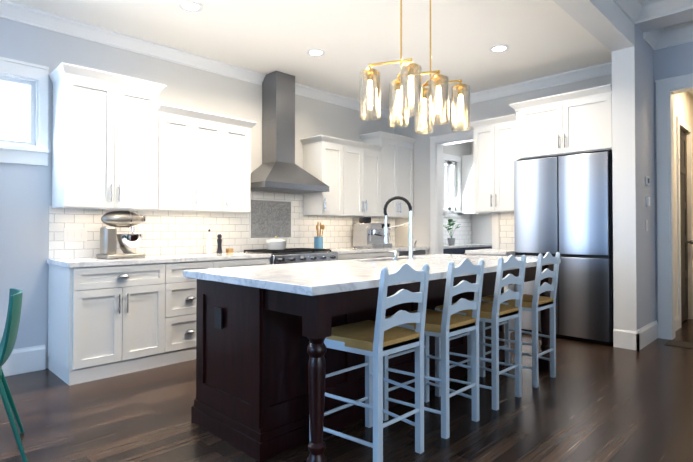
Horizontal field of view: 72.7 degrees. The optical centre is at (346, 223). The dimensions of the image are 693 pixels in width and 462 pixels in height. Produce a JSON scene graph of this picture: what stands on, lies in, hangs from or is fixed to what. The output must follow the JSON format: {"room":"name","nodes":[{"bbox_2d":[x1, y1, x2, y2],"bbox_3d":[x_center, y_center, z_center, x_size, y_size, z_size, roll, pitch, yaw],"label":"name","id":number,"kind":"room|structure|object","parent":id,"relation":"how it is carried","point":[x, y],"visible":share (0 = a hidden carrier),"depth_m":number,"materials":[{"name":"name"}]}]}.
{"room":"kitchen","nodes":[
{"label":"kitchen","id":0,"kind":"room"},
{"bbox_2d":[0,17,470,368],"bbox_3d":[-1.959,-0.434,4.603,0.150,3.300,12.300,-1,-1,45],"label":"wall","id":1,"kind":"structure","parent":0,"point":[25,196],"depth_m":4.01,"materials":[{"name":"paint"}]},
{"bbox_2d":[2,345,44,375],"bbox_3d":[-4.310,1.084,2.104,0.020,0.200,5.110,-1,-1,45],"label":"baseboard","id":2,"kind":"structure","parent":1,"relation":"attached to","point":[24,360],"depth_m":3.81,"materials":[{"name":"white wood"}]},
{"bbox_2d":[0,57,48,165],"bbox_3d":[-3.062,-0.902,3.466,0.199,0.828,1.465,-1,-1,45],"label":"window","id":3,"kind":"structure","parent":1,"relation":"in","point":[33,77],"depth_m":3.88,"materials":[{"name":"white wood"}]},
{"bbox_2d":[49,62,165,210],"bbox_3d":[-2.064,-0.687,4.096,0.401,1.137,0.830,-1,-1,45],"label":"upper cabinet","id":4,"kind":"object","parent":1,"relation":"attached to","point":[105,141],"visible":1,"depth_m":3.93,"materials":[{"name":"white wood"}]},
{"bbox_2d":[157,104,256,213],"bbox_3d":[-1.442,-0.591,4.719,0.401,0.962,1.028,-1,-1,45],"label":"upper cabinet","id":5,"kind":"object","parent":1,"relation":"attached to","point":[204,161],"visible":0.98,"depth_m":4.56,"materials":[{"name":"white wood"}]},
{"bbox_2d":[48,191,394,258],"bbox_3d":[-0.876,-0.031,5.565,0.017,0.920,4.579,-1,-1,45],"label":"wall tile","id":6,"kind":"structure","parent":1,"relation":"attached to","point":[271,215],"depth_m":5.05,"materials":[{"name":"tile"}]},
{"bbox_2d":[64,228,86,241],"bbox_3d":[-2.349,0.097,4.081,0.008,0.115,0.180,-1,-1,45],"label":"outlet","id":7,"kind":"object","parent":6,"relation":"attached to","point":[75,234],"visible":1,"depth_m":4.08,"materials":[{"name":"white plastic"}]},
{"bbox_2d":[250,71,328,193],"bbox_3d":[-0.704,-1.048,5.389,0.510,1.346,0.910,-1,-1,45],"label":"range hood","id":8,"kind":"object","parent":1,"relation":"attached to","point":[278,170],"visible":0.92,"depth_m":5.35,"materials":[{"name":"silver metal"}]},
{"bbox_2d":[300,135,382,216],"bbox_3d":[-0.039,-0.573,6.127,0.401,0.962,1.128,-1,-1,45],"label":"upper cabinet","id":9,"kind":"object","parent":1,"relation":"attached to","point":[347,172],"visible":1,"depth_m":5.91,"materials":[{"name":"white wood"}]},
{"bbox_2d":[359,131,415,217],"bbox_3d":[0.603,-0.667,6.772,0.401,1.167,0.786,-1,-1,45],"label":"upper cabinet","id":10,"kind":"object","parent":1,"relation":"attached to","point":[396,165],"visible":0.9,"depth_m":6.64,"materials":[{"name":"white wood"}]},
{"bbox_2d":[443,153,462,217],"bbox_3d":[1.833,-0.665,8.316,0.105,1.100,0.650,-1,-1,45],"label":"window","id":11,"kind":"structure","parent":1,"relation":"in","point":[449,189],"depth_m":8.35,"materials":[{"name":"white glass"}]},
{"bbox_2d":[443,218,471,243],"bbox_3d":[1.588,0.139,8.042,0.008,0.475,2.106,-1,-1,45],"label":"wall tile","id":12,"kind":"structure","parent":1,"relation":"attached to","point":[462,233],"depth_m":8.49,"materials":[{"name":"white tile"}]},
{"bbox_2d":[5,0,611,110],"bbox_3d":[-0.851,-1.798,3.516,3.280,0.100,12.300,-1,-1,45],"label":"ceiling","id":13,"kind":"structure","parent":0,"point":[352,39],"depth_m":4.34,"materials":[{"name":"white paint"}]},
{"bbox_2d":[178,0,202,11],"bbox_3d":[-1.247,-1.742,3.769,0.189,0.006,0.189,-1,-1,39],"label":"recessed light","id":14,"kind":"object","parent":13,"relation":"in","point":[189,5],"depth_m":3.77,"materials":[{"name":"white"}]},
{"bbox_2d":[307,49,324,55],"bbox_3d":[-0.309,-1.729,4.753,0.189,0.006,0.189,-1,-1,39],"label":"recessed light","id":15,"kind":"object","parent":13,"relation":"in","point":[312,52],"depth_m":4.75,"materials":[{"name":"white"}]},
{"bbox_2d":[360,0,470,133],"bbox_3d":[0.489,-1.218,3.245,0.386,1.064,0.836,-1,-1,45],"label":"pendant chandelier","id":16,"kind":"object","parent":13,"relation":"hanging from","point":[402,83],"visible":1,"depth_m":3.16,"materials":[{"name":"gold metal"}]},
{"bbox_2d":[489,45,508,52],"bbox_3d":[1.509,-1.730,4.650,0.189,0.006,0.189,-1,-1,39],"label":"recessed light","id":17,"kind":"object","parent":13,"relation":"in","point":[497,48],"depth_m":4.65,"materials":[{"name":"white"}]},
{"bbox_2d":[0,319,692,461],"bbox_3d":[1.315,1.234,2.094,10.400,0.100,13.400,-1,-1,45],"label":"floor","id":18,"kind":"structure","parent":0,"point":[594,402],"depth_m":2.87,"materials":[{"name":"brown wood"}]},
{"bbox_2d":[0,288,26,461],"bbox_3d":[-1.918,0.774,2.377,0.501,0.834,0.450,1,-1,-36],"label":"shell chair","id":19,"kind":"object","parent":18,"relation":"on","point":[8,340],"visible":1,"depth_m":2.36,"materials":[{"name":"teal plastic"}]},
{"bbox_2d":[48,263,167,385],"bbox_3d":[-2.017,0.771,3.967,0.625,0.876,0.720,-1,-1,45],"label":"base cabinet","id":20,"kind":"object","parent":18,"relation":"on","point":[107,321],"depth_m":3.72,"materials":[{"name":"white wood"}]},
{"bbox_2d":[168,260,219,364],"bbox_3d":[-1.604,0.776,4.381,0.625,0.876,0.570,-1,-1,45],"label":"base cabinet","id":21,"kind":"object","parent":18,"relation":"on","point":[182,291],"depth_m":4.12,"materials":[{"name":"white wood"}]},
{"bbox_2d":[220,258,269,267],"bbox_3d":[-1.217,0.781,4.769,0.625,0.876,0.646,-1,-1,45],"label":"base cabinet","id":22,"kind":"object","parent":18,"relation":"on","point":[256,261],"depth_m":4.57,"materials":[{"name":"white wood"}]},
{"bbox_2d":[47,252,270,267],"bbox_3d":[-1.632,0.318,4.352,0.635,0.040,1.831,-1,-1,45],"label":"countertop","id":23,"kind":"structure","parent":22,"relation":"on","point":[96,261],"depth_m":3.98,"materials":[{"name":"stone"}]},
{"bbox_2d":[96,210,145,258],"bbox_3d":[-1.968,0.088,4.126,0.296,0.413,0.383,-1,-1,45],"label":"stand mixer","id":24,"kind":"object","parent":23,"relation":"on","point":[111,239],"visible":1,"depth_m":4.04,"materials":[{"name":"silver metal"}]},
{"bbox_2d":[206,229,212,253],"bbox_3d":[-1.405,0.181,4.819,0.064,0.245,0.064,-1,-1,45],"label":"oil bottle","id":25,"kind":"object","parent":23,"relation":"on","point":[209,243],"visible":0.96,"depth_m":4.79,"materials":[{"name":"white glass"}]},
{"bbox_2d":[217,233,221,252],"bbox_3d":[-1.313,0.199,4.868,0.058,0.210,0.058,-1,-1,45],"label":"pepper mill","id":26,"kind":"object","parent":23,"relation":"on","point":[219,243],"visible":1,"depth_m":4.85,"materials":[{"name":"grey plastic"}]},
{"bbox_2d":[226,248,232,252],"bbox_3d":[-1.235,0.283,4.973,0.060,0.045,0.060,-1,-1,45],"label":"box","id":27,"kind":"object","parent":23,"relation":"on","point":[229,250],"visible":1,"depth_m":4.95,"materials":[{"name":"brown"}]},
{"bbox_2d":[191,278,362,461],"bbox_3d":[-0.425,0.756,2.862,0.684,0.876,0.707,-1,-1,45],"label":"base cabinet","id":28,"kind":"object","parent":18,"relation":"on","point":[263,384],"depth_m":2.51,"materials":[{"name":"brown wood"}]},
{"bbox_2d":[183,254,560,297],"bbox_3d":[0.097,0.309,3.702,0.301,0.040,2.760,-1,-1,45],"label":"countertop","id":29,"kind":"structure","parent":28,"relation":"on","point":[201,274],"depth_m":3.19,"materials":[{"name":"white stone"}]},
{"bbox_2d":[383,196,416,260],"bbox_3d":[0.413,0.030,3.846,0.220,0.520,0.315,-1,-1,45],"label":"pull-down faucet","id":30,"kind":"object","parent":29,"relation":"on","point":[411,248],"visible":1,"depth_m":3.84,"materials":[{"name":"silver metal"}]},
{"bbox_2d":[244,248,337,264],"bbox_3d":[-0.622,0.758,5.283,0.713,0.935,0.910,-1,-1,45],"label":"range","id":31,"kind":"object","parent":18,"relation":"on","point":[293,255],"visible":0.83,"depth_m":5.08,"materials":[{"name":"silver metal"}]},
{"bbox_2d":[266,236,286,249],"bbox_3d":[-0.797,0.213,5.342,0.232,0.154,0.256,-1,-1,45],"label":"pot","id":32,"kind":"object","parent":31,"relation":"on","point":[276,243],"visible":1,"depth_m":5.25,"materials":[{"name":"white ceramic"}]},
{"bbox_2d":[338,252,373,259],"bbox_3d":[-0.122,0.795,5.868,0.625,0.876,0.620,-1,-1,45],"label":"base cabinet","id":33,"kind":"object","parent":18,"relation":"on","point":[372,255],"depth_m":5.67,"materials":[{"name":"white"}]},
{"bbox_2d":[309,263,429,461],"bbox_3d":[0.138,0.694,2.470,0.475,0.990,0.464,-1,-1,45],"label":"bar stool","id":34,"kind":"object","parent":18,"relation":"on","point":[377,339],"visible":0.85,"depth_m":2.36,"materials":[{"name":"blue paint"}]},
{"bbox_2d":[374,251,401,257],"bbox_3d":[0.267,0.800,6.258,0.625,0.876,0.602,-1,-1,45],"label":"base cabinet","id":35,"kind":"object","parent":18,"relation":"on","point":[399,253],"depth_m":6.07,"materials":[{"name":"white wood"}]},
{"bbox_2d":[359,282,420,418],"bbox_3d":[0.023,0.762,3.310,0.684,0.876,0.740,-1,-1,45],"label":"base cabinet","id":36,"kind":"object","parent":18,"relation":"on","point":[368,299],"depth_m":3.08,"materials":[{"name":"brown wood"}]},
{"bbox_2d":[402,250,427,255],"bbox_3d":[0.697,0.806,6.690,0.625,0.876,0.742,-1,-1,45],"label":"base cabinet","id":37,"kind":"object","parent":18,"relation":"on","point":[417,252],"depth_m":6.55,"materials":[{"name":"white"}]},
{"bbox_2d":[323,246,428,253],"bbox_3d":[0.312,0.343,6.302,0.635,0.040,1.832,-1,-1,45],"label":"countertop","id":38,"kind":"structure","parent":37,"relation":"on","point":[349,250],"depth_m":6.05,"materials":[{"name":"stone"}]},
{"bbox_2d":[314,222,324,248],"bbox_3d":[-0.335,0.144,5.824,0.128,0.345,0.126,-1,-1,45],"label":"utensil crock","id":39,"kind":"object","parent":38,"relation":"on","point":[318,241],"visible":0.96,"depth_m":5.80,"materials":[{"name":"blue ceramic"}]},
{"bbox_2d":[353,217,391,247],"bbox_3d":[0.377,0.117,6.372,0.380,0.412,0.451,1,-1,-41],"label":"espresso machine","id":40,"kind":"object","parent":38,"relation":"on","point":[367,233],"visible":0.81,"depth_m":6.28,"materials":[{"name":"silver metal"}]},
{"bbox_2d":[383,258,484,438],"bbox_3d":[0.540,0.699,2.873,0.475,0.990,0.464,-1,-1,45],"label":"bar stool","id":41,"kind":"object","parent":18,"relation":"on","point":[446,323],"visible":0.92,"depth_m":2.77,"materials":[{"name":"blue paint"}]},
{"bbox_2d":[426,278,470,390],"bbox_3d":[0.481,0.768,3.771,0.684,0.876,0.740,-1,-1,45],"label":"base cabinet","id":42,"kind":"object","parent":18,"relation":"on","point":[436,290],"depth_m":3.50,"materials":[{"name":"brown wood"}]},
{"bbox_2d":[443,247,474,254],"bbox_3d":[1.465,0.816,7.460,0.625,0.876,1.105,-1,-1,45],"label":"base cabinet","id":43,"kind":"object","parent":18,"relation":"on","point":[455,251],"depth_m":7.27,"materials":[{"name":"blue"}]},
{"bbox_2d":[435,255,525,410],"bbox_3d":[0.949,0.704,3.284,0.475,0.990,0.464,-1,-1,45],"label":"bar stool","id":44,"kind":"object","parent":18,"relation":"on","point":[495,312],"visible":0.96,"depth_m":3.18,"materials":[{"name":"blue paint"}]},
{"bbox_2d":[475,246,491,249],"bbox_3d":[2.161,0.825,8.158,0.625,0.876,1.105,-1,-1,45],"label":"base cabinet","id":45,"kind":"object","parent":18,"relation":"on","point":[490,247],"depth_m":7.84,"materials":[{"name":"blue"}]},
{"bbox_2d":[443,243,491,248],"bbox_3d":[1.817,0.363,7.811,0.635,0.040,2.100,-1,-1,45],"label":"countertop","id":46,"kind":"structure","parent":45,"relation":"on","point":[459,245],"depth_m":7.71,"materials":[{"name":"stone"}]},
{"bbox_2d":[443,219,460,244],"bbox_3d":[1.693,0.132,7.734,0.301,0.418,0.272,-1,-1,45],"label":"plant","id":47,"kind":"object","parent":46,"relation":"on","point":[451,240],"visible":0.98,"depth_m":7.71,"materials":[{"name":"green plant"}]},
{"bbox_2d":[471,270,506,367],"bbox_3d":[0.929,0.774,4.219,0.684,0.876,0.707,-1,-1,45],"label":"base cabinet","id":48,"kind":"object","parent":18,"relation":"on","point":[488,287],"depth_m":4.00,"materials":[{"name":"brown wood"}]},
{"bbox_2d":[466,254,514,332],"bbox_3d":[1.803,0.792,5.624,0.515,0.875,0.679,-1,-1,45],"label":"base cabinet","id":49,"kind":"object","parent":18,"relation":"on","point":[512,288],"visible":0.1,"depth_m":5.33,"materials":[{"name":"white wood"}]},
{"bbox_2d":[465,249,514,254],"bbox_3d":[1.819,0.335,5.645,0.516,0.040,0.635,-1,-1,45],"label":"countertop","id":50,"kind":"structure","parent":49,"relation":"on","point":[479,251],"depth_m":5.47,"materials":[{"name":"stone"}]},
{"bbox_2d":[479,252,559,387],"bbox_3d":[1.380,0.710,3.716,0.475,0.990,0.464,-1,-1,45],"label":"bar stool","id":51,"kind":"object","parent":18,"relation":"on","point":[535,303],"visible":0.9,"depth_m":3.63,"materials":[{"name":"blue paint"}]},
{"bbox_2d":[514,151,612,344],"bbox_3d":[2.526,0.249,5.284,0.980,1.952,0.770,-1,-1,45],"label":"refrigerator","id":52,"kind":"object","parent":18,"relation":"on","point":[563,206],"visible":0.83,"depth_m":4.91,"materials":[{"name":"silver metal"}]},
{"bbox_2d":[664,340,692,348],"bbox_3d":[3.423,1.214,4.712,0.350,0.007,0.285,-1,-1,45],"label":"floor vent","id":53,"kind":"object","parent":18,"relation":"in","point":[676,343],"visible":1,"depth_m":4.72,"materials":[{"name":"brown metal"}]},
{"bbox_2d":[471,141,491,242],"bbox_3d":[3.303,-0.390,7.935,2.600,3.300,0.150,-1,-1,45],"label":"wall","id":54,"kind":"structure","parent":0,"point":[481,228],"depth_m":8.63,"materials":[{"name":"paint"}]},
{"bbox_2d":[461,154,488,213],"bbox_3d":[2.354,-0.704,8.529,0.401,1.067,0.346,-1,-1,45],"label":"upper cabinet","id":55,"kind":"object","parent":54,"relation":"attached to","point":[467,166],"visible":0.38,"depth_m":8.46,"materials":[{"name":"white wood"}]},
{"bbox_2d":[394,74,611,254],"bbox_3d":[2.012,-0.412,6.264,3.130,3.300,0.480,-1,-1,45],"label":"wall","id":56,"kind":"structure","parent":0,"point":[492,108],"depth_m":6.76,"materials":[{"name":"paint"}]},
{"bbox_2d":[429,130,499,253],"bbox_3d":[1.621,-0.003,6.397,1.060,2.485,0.177,-1,-1,45],"label":"door frame","id":57,"kind":"structure","parent":56,"relation":"attached to","point":[437,143],"depth_m":6.66,"materials":[{"name":"white wood"}]},
{"bbox_2d":[471,114,519,212],"bbox_3d":[1.867,-0.700,5.776,0.610,1.127,0.401,-1,-1,45],"label":"upper cabinet","id":58,"kind":"object","parent":56,"relation":"attached to","point":[494,148],"visible":0.79,"depth_m":5.64,"materials":[{"name":"white wood"}]},
{"bbox_2d":[499,212,514,248],"bbox_3d":[2.089,0.090,5.836,0.405,0.515,0.008,-1,-1,45],"label":"wall tile","id":59,"kind":"structure","parent":56,"relation":"attached to","point":[506,219],"depth_m":5.90,"materials":[{"name":"tile"}]},
{"bbox_2d":[509,84,611,159],"bbox_3d":[2.405,-1.060,5.202,1.056,0.642,0.461,-1,-1,45],"label":"upper cabinet","id":60,"kind":"object","parent":56,"relation":"attached to","point":[572,123],"visible":0.94,"depth_m":5.01,"materials":[{"name":"white wood"}]},
{"bbox_2d":[553,0,634,51],"bbox_3d":[-0.618,-1.994,1.288,0.200,0.465,9.470,-1,-1,45],"label":"beam","id":61,"kind":"structure","parent":0,"point":[609,24],"depth_m":4.10,"materials":[{"name":"white paint"}]},
{"bbox_2d":[611,24,655,330],"bbox_3d":[3.039,-0.429,4.936,0.200,3.300,0.912,-1,-1,45],"label":"wall","id":62,"kind":"structure","parent":0,"point":[634,305],"depth_m":4.64,"materials":[{"name":"paint"}]},
{"bbox_2d":[635,320,657,350],"bbox_3d":[3.061,1.124,4.780,0.022,0.190,0.772,-1,-1,45],"label":"baseboard","id":63,"kind":"structure","parent":62,"relation":"attached to","point":[647,334],"depth_m":4.70,"materials":[{"name":"white wood"}]},
{"bbox_2d":[645,176,649,184],"bbox_3d":[3.028,-0.436,4.762,0.030,0.090,0.160,-1,-1,45],"label":"thermostat","id":64,"kind":"object","parent":62,"relation":"attached to","point":[647,183],"depth_m":4.80,"materials":[{"name":"white plastic"}]},
{"bbox_2d":[646,197,649,205],"bbox_3d":[3.038,-0.226,4.769,0.030,0.086,0.123,-1,-1,45],"label":"light switch","id":65,"kind":"object","parent":62,"relation":"attached to","point":[647,198],"depth_m":4.80,"materials":[{"name":"white plastic"}]},
{"bbox_2d":[636,9,692,32],"bbox_3d":[4.991,-2.095,2.617,5.870,0.230,0.330,-1,-1,45],"label":"beam","id":66,"kind":"structure","parent":0,"point":[670,20],"depth_m":4.55,"materials":[{"name":"white"}]},
{"bbox_2d":[653,42,692,321],"bbox_3d":[5.457,-0.504,3.064,5.870,3.400,0.150,-1,-1,45],"label":"wall","id":67,"kind":"structure","parent":0,"point":[673,61],"depth_m":5.03,"materials":[{"name":"paint"}]},
{"bbox_2d":[655,73,692,339],"bbox_3d":[3.803,-0.165,4.689,1.195,2.765,0.177,-1,-1,45],"label":"door frame","id":68,"kind":"structure","parent":67,"relation":"attached to","point":[667,89],"depth_m":5.01,"materials":[{"name":"white wood"}]},
{"bbox_2d":[673,92,692,318],"bbox_3d":[4.497,-0.413,6.229,0.100,3.300,2.980,-1,-1,45],"label":"wall","id":69,"kind":"structure","parent":0,"point":[683,106],"depth_m":5.84,"materials":[{"name":"beige paint"}]},
{"bbox_2d":[675,316,679,331],"bbox_3d":[3.696,1.151,5.321,0.018,0.150,0.590,-1,-1,45],"label":"baseboard","id":70,"kind":"structure","parent":69,"relation":"attached to","point":[677,320],"depth_m":5.43,"materials":[{"name":"white"}]},
{"bbox_2d":[680,129,692,322],"bbox_3d":[4.206,0.019,5.865,0.133,2.404,0.692,-1,-1,45],"label":"hall door","id":71,"kind":"structure","parent":69,"relation":"in","point":[683,215],"depth_m":5.99,"materials":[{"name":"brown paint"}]},
{"bbox_3d":[0.618,-0.536,0.567,9.200,3.400,10.220,-1,-1,45],"label":"wall","id":72,"kind":"structure","parent":0,"visible":0},
{"bbox_2d":[0,0,265,84],"bbox_3d":[-3.536,-1.701,2.871,0.085,0.110,7.297,-1,-1,45],"label":"crown molding","id":73,"kind":"structure","parent":72,"relation":"attached to","point":[8,10],"depth_m":4.32,"materials":[{"name":"white wood"}]},
{"bbox_2d":[295,83,395,118],"bbox_3d":[-0.038,-1.656,6.380,0.085,0.110,2.053,-1,-1,45],"label":"crown molding","id":74,"kind":"structure","parent":72,"relation":"attached to","point":[302,90],"depth_m":6.24,"materials":[{"name":"white wood"}]},
{"bbox_2d":[396,62,611,119],"bbox_3d":[1.813,-1.660,6.080,3.130,0.110,0.085,-1,-1,45],"label":"crown molding","id":75,"kind":"structure","parent":72,"relation":"attached to","point":[599,70],"depth_m":5.61,"materials":[{"name":"white wood"}]},
{"bbox_2d":[613,0,649,24],"bbox_3d":[-0.451,-2.053,1.228,0.120,0.150,9.320,-1,-1,45],"label":"crown molding","id":76,"kind":"structure","parent":72,"relation":"attached to","point":[637,11],"depth_m":4.40,"materials":[{"name":"white"}]},
{"bbox_2d":[643,27,663,47],"bbox_3d":[3.170,-1.971,4.861,0.120,0.180,0.280,-1,-1,45],"label":"crown molding","id":77,"kind":"structure","parent":72,"relation":"attached to","point":[654,38],"depth_m":4.95,"materials":[{"name":"white"}]},
{"bbox_2d":[648,0,692,19],"bbox_3d":[4.786,-2.036,2.503,5.460,0.150,0.120,-1,-1,45],"label":"ceiling","id":78,"kind":"structure","parent":72,"relation":"attached to","point":[656,8],"depth_m":4.35,"materials":[{"name":"white paint"}]},
{"bbox_2d":[652,20,692,50],"bbox_3d":[5.259,-1.994,3.076,5.600,0.180,0.140,-1,-1,45],"label":"crown molding","id":79,"kind":"structure","parent":72,"relation":"attached to","point":[681,33],"depth_m":4.89,"materials":[{"name":"white"}]},
{"label":"outside","id":80,"kind":"structure","parent":0,"visible":0},
{"bbox_2d":[0,82,28,141],"bbox_3d":[-3.330,-0.915,3.772,0.010,1.760,2.480,-1,-1,45],"label":"sky","id":81,"kind":"structure","parent":80,"point":[13,98],"depth_m":4.16,"materials":[{"name":"white"}]}
]}

